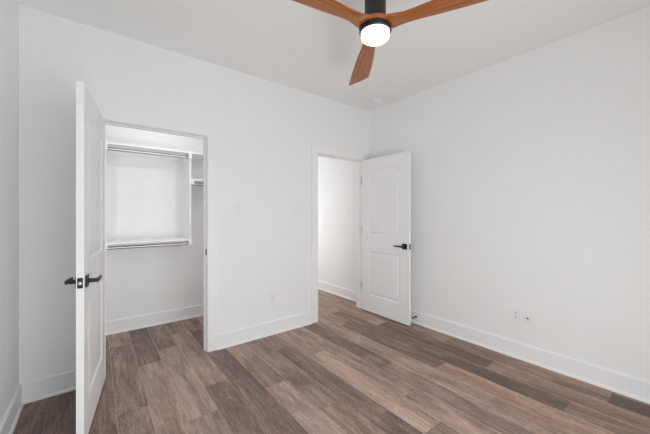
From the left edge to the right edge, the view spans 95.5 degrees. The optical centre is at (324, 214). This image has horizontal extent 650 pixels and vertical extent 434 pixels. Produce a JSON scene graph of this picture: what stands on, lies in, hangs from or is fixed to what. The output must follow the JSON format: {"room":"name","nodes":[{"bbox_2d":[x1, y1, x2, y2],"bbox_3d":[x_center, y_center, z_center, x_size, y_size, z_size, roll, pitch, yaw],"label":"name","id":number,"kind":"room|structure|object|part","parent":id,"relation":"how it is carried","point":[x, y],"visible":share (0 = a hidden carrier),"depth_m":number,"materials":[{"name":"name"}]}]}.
{"room":"empty bedroom","nodes":[
{"label":"empty bedroom","id":0,"kind":"room"},
{"bbox_2d":[0,0,18,423],"bbox_3d":[-1.435,-0.070,1.089,0.100,2.740,4.465,0,0,-38],"label":"wall","id":1,"kind":"structure","parent":0,"point":[9,9],"depth_m":1.78,"materials":[{"name":"white paint"}]},
{"bbox_2d":[0,383,23,433],"bbox_3d":[-1.052,1.229,0.699,0.028,0.143,3.380,0,0,-38],"label":"baseboard","id":2,"kind":"structure","parent":1,"relation":"attached to","point":[10,419],"depth_m":1.81,"materials":[{"name":"white paint"}]},
{"bbox_2d":[106,125,202,320],"bbox_3d":[-1.929,-0.070,3.594,2.391,2.740,0.100,0,0,-38],"label":"wall","id":3,"kind":"structure","parent":0,"point":[144,195],"depth_m":3.45,"materials":[{"name":"white paint"}]},
{"bbox_2d":[106,141,202,249],"bbox_3d":[-1.744,-0.156,3.438,2.291,1.123,0.374,0,0,-38],"label":"closet shelf","id":4,"kind":"object","parent":3,"relation":"attached to","point":[114,148],"visible":0.63,"depth_m":3.36,"materials":[{"name":"white paint"}]},
{"bbox_3d":[-1.960,0.290,3.279,0.766,0.020,0.360,0,0,-38],"label":"shelf","id":5,"kind":"part","parent":4,"relation":"part of","materials":[{"name":"white paint"}]},
{"bbox_3d":[-1.880,0.338,3.176,0.754,0.032,0.032,0,0,-38],"label":"hanging rod","id":6,"kind":"part","parent":4,"relation":"part of","materials":[{"name":"silver metal"}]},
{"bbox_3d":[-1.880,-0.658,3.176,0.754,0.032,0.032,0,0,-38],"label":"hanging rod","id":7,"kind":"part","parent":4,"relation":"part of","materials":[{"name":"silver metal"}]},
{"bbox_3d":[-1.748,-0.708,3.443,2.291,0.020,0.360,0,0,-38],"label":"shelf","id":8,"kind":"part","parent":4,"relation":"part of","materials":[{"name":"white paint"}]},
{"bbox_3d":[-1.649,-0.181,3.520,0.019,1.033,0.360,0,0,-38],"label":"divider panel","id":9,"kind":"part","parent":4,"relation":"part of","materials":[{"name":"white paint"}]},
{"bbox_3d":[-1.163,-0.350,3.733,0.999,0.032,0.032,0,0,-38],"label":"hanging rod","id":10,"kind":"part","parent":4,"relation":"part of","materials":[{"name":"silver metal"}]},
{"bbox_3d":[-1.242,-0.400,3.835,1.011,0.020,0.360,0,0,-38],"label":"shelf","id":11,"kind":"part","parent":4,"relation":"part of","materials":[{"name":"white paint"}]},
{"bbox_2d":[106,304,202,334],"bbox_3d":[-1.850,1.229,3.574,2.291,0.143,0.028,0,0,-38],"label":"baseboard","id":12,"kind":"structure","parent":3,"relation":"attached to","point":[158,318],"depth_m":3.45,"materials":[{"name":"white paint"}]},
{"bbox_2d":[19,5,368,382],"bbox_3d":[-0.774,-0.070,3.126,3.441,2.740,0.115,0,0,-38],"label":"wall","id":13,"kind":"structure","parent":0,"point":[267,130],"depth_m":2.58,"materials":[{"name":"white paint"}]},
{"bbox_2d":[64,81,104,433],"bbox_3d":[-1.538,0.279,1.958,0.156,2.018,0.795,0,0,-30],"label":"door","id":14,"kind":"structure","parent":13,"relation":"in","point":[89,281],"depth_m":1.74,"materials":[{"name":"white paint"}]},
{"bbox_3d":[-1.448,0.378,1.698,0.054,0.025,0.144,0,0,-30],"label":"lever","id":15,"kind":"part","parent":14,"relation":"part of","materials":[{"name":"black metal"}]},
{"bbox_3d":[-1.346,0.378,1.622,0.025,0.058,0.002,0,0,-30],"label":"latch plate","id":16,"kind":"part","parent":14,"relation":"part of","materials":[{"name":"black metal"}]},
{"bbox_3d":[-1.357,0.378,1.685,0.008,0.066,0.066,0,0,-30],"label":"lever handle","id":17,"kind":"part","parent":14,"relation":"part of","materials":[{"name":"black metal"}]},
{"bbox_3d":[-1.359,0.378,1.748,0.054,0.025,0.144,0,0,-30],"label":"lever","id":18,"kind":"part","parent":14,"relation":"part of","materials":[{"name":"black metal"}]},
{"bbox_2d":[97,106,217,377],"bbox_3d":[-1.458,0.235,2.595,0.968,2.131,0.151,0,0,-38],"label":"trim","id":19,"kind":"structure","parent":13,"relation":"attached to","point":[210,132],"depth_m":2.79,"materials":[{"name":"white paint"}]},
{"bbox_2d":[21,311,311,403],"bbox_3d":[-1.124,1.229,2.764,2.446,0.143,0.028,0,0,-38],"label":"baseboard","id":20,"kind":"structure","parent":13,"relation":"attached to","point":[33,390],"depth_m":2.88,"materials":[{"name":"white paint"}]},
{"bbox_2d":[270,292,275,303],"bbox_3d":[-0.562,0.912,3.212,0.070,0.115,0.009,0,0,-38],"label":"wall outlet","id":21,"kind":"object","parent":13,"relation":"attached to","point":[272,295],"visible":1,"depth_m":3.20,"materials":[{"name":"white plastic"}]},
{"bbox_2d":[311,145,367,323],"bbox_3d":[0.176,0.235,3.863,0.954,2.131,0.151,0,0,-38],"label":"trim","id":22,"kind":"structure","parent":13,"relation":"attached to","point":[315,149],"depth_m":3.54,"materials":[{"name":"white paint"}]},
{"bbox_2d":[318,153,362,308],"bbox_3d":[0.176,0.273,3.863,0.800,2.054,0.119,0,0,-38],"label":"trim","id":23,"kind":"structure","parent":13,"relation":"attached to","point":[358,162],"depth_m":4.08,"materials":[{"name":"white paint"}]},
{"bbox_2d":[361,151,410,325],"bbox_3d":[0.748,0.279,3.731,0.156,2.018,0.795,0,0,-38],"label":"door","id":24,"kind":"structure","parent":13,"relation":"in","point":[385,180],"depth_m":3.67,"materials":[{"name":"white paint"}]},
{"bbox_2d":[13,289,649,433],"bbox_3d":[-0.480,1.350,2.788,3.691,0.100,6.180,0,0,-38],"label":"floor","id":25,"kind":"structure","parent":0,"point":[352,370],"depth_m":2.19,"materials":[{"name":"wood"}]},
{"bbox_2d":[18,0,649,110],"bbox_3d":[-0.480,-1.490,2.788,3.691,0.100,6.180,0,0,-38],"label":"ceiling","id":26,"kind":"structure","parent":0,"point":[289,43],"depth_m":2.35,"materials":[{"name":"white paint"}]},
{"bbox_2d":[372,99,381,104],"bbox_3d":[0.656,-1.419,3.738,0.132,0.041,0.132,0,0,-38],"label":"smoke detector","id":27,"kind":"object","parent":26,"relation":"attached to","point":[374,101],"visible":1,"depth_m":3.70,"materials":[{"name":"white plastic"}]},
{"bbox_2d":[292,0,487,85],"bbox_3d":[0.163,-1.236,1.631,1.253,0.407,1.390,0,0,-38],"label":"ceiling fan","id":28,"kind":"object","parent":26,"relation":"hanging from","point":[375,26],"visible":1,"depth_m":1.66,"materials":[{"name":"brown wood"}]},
{"bbox_3d":[-0.069,-1.112,1.520,0.739,0.026,0.148,0,0,-31],"label":"blade","id":29,"kind":"part","parent":28,"relation":"part of","materials":[{"name":"brown wood"}]},
{"bbox_3d":[0.285,-1.112,2.175,0.148,0.026,0.739,0,0,-1],"label":"blade","id":30,"kind":"part","parent":28,"relation":"part of","materials":[{"name":"brown wood"}]},
{"bbox_3d":[0.675,-1.112,1.541,0.739,0.026,0.148,0,0,29],"label":"blade","id":31,"kind":"part","parent":28,"relation":"part of","materials":[{"name":"brown wood"}]},
{"bbox_2d":[318,156,355,290],"bbox_3d":[-0.131,-0.070,5.270,0.095,2.740,2.485,0,0,-38],"label":"wall","id":32,"kind":"structure","parent":0,"point":[336,177],"depth_m":4.79,"materials":[{"name":"white paint"}]},
{"bbox_2d":[318,280,355,301],"bbox_3d":[-0.185,1.229,5.240,0.028,0.143,2.467,0,0,-38],"label":"baseboard","id":33,"kind":"structure","parent":32,"relation":"attached to","point":[333,289],"depth_m":4.74,"materials":[{"name":"white paint"}]},
{"bbox_2d":[369,6,649,381],"bbox_3d":[1.680,-0.070,2.891,0.150,2.740,3.495,0,0,-38],"label":"wall","id":34,"kind":"structure","parent":0,"point":[530,171],"depth_m":2.52,"materials":[{"name":"white paint"}]},
{"bbox_2d":[512,307,520,321],"bbox_3d":[1.738,0.912,2.686,0.009,0.115,0.070,0,0,-38],"label":"wall outlet","id":35,"kind":"object","parent":34,"relation":"attached to","point":[516,313],"visible":1,"depth_m":2.68,"materials":[{"name":"white plastic"}]},
{"bbox_2d":[524,311,532,325],"bbox_3d":[1.792,0.918,2.607,0.022,0.115,0.070,0,0,-38],"label":"outlet","id":36,"kind":"object","parent":34,"relation":"attached to","point":[528,316],"visible":1,"depth_m":2.61,"materials":[{"name":"white plastic"}]},
{"bbox_2d":[411,310,649,403],"bbox_3d":[1.645,1.229,2.791,0.028,0.143,3.380,0,0,-38],"label":"baseboard","id":37,"kind":"structure","parent":34,"relation":"attached to","point":[623,384],"depth_m":2.49,"materials":[{"name":"white paint"}]}
]}

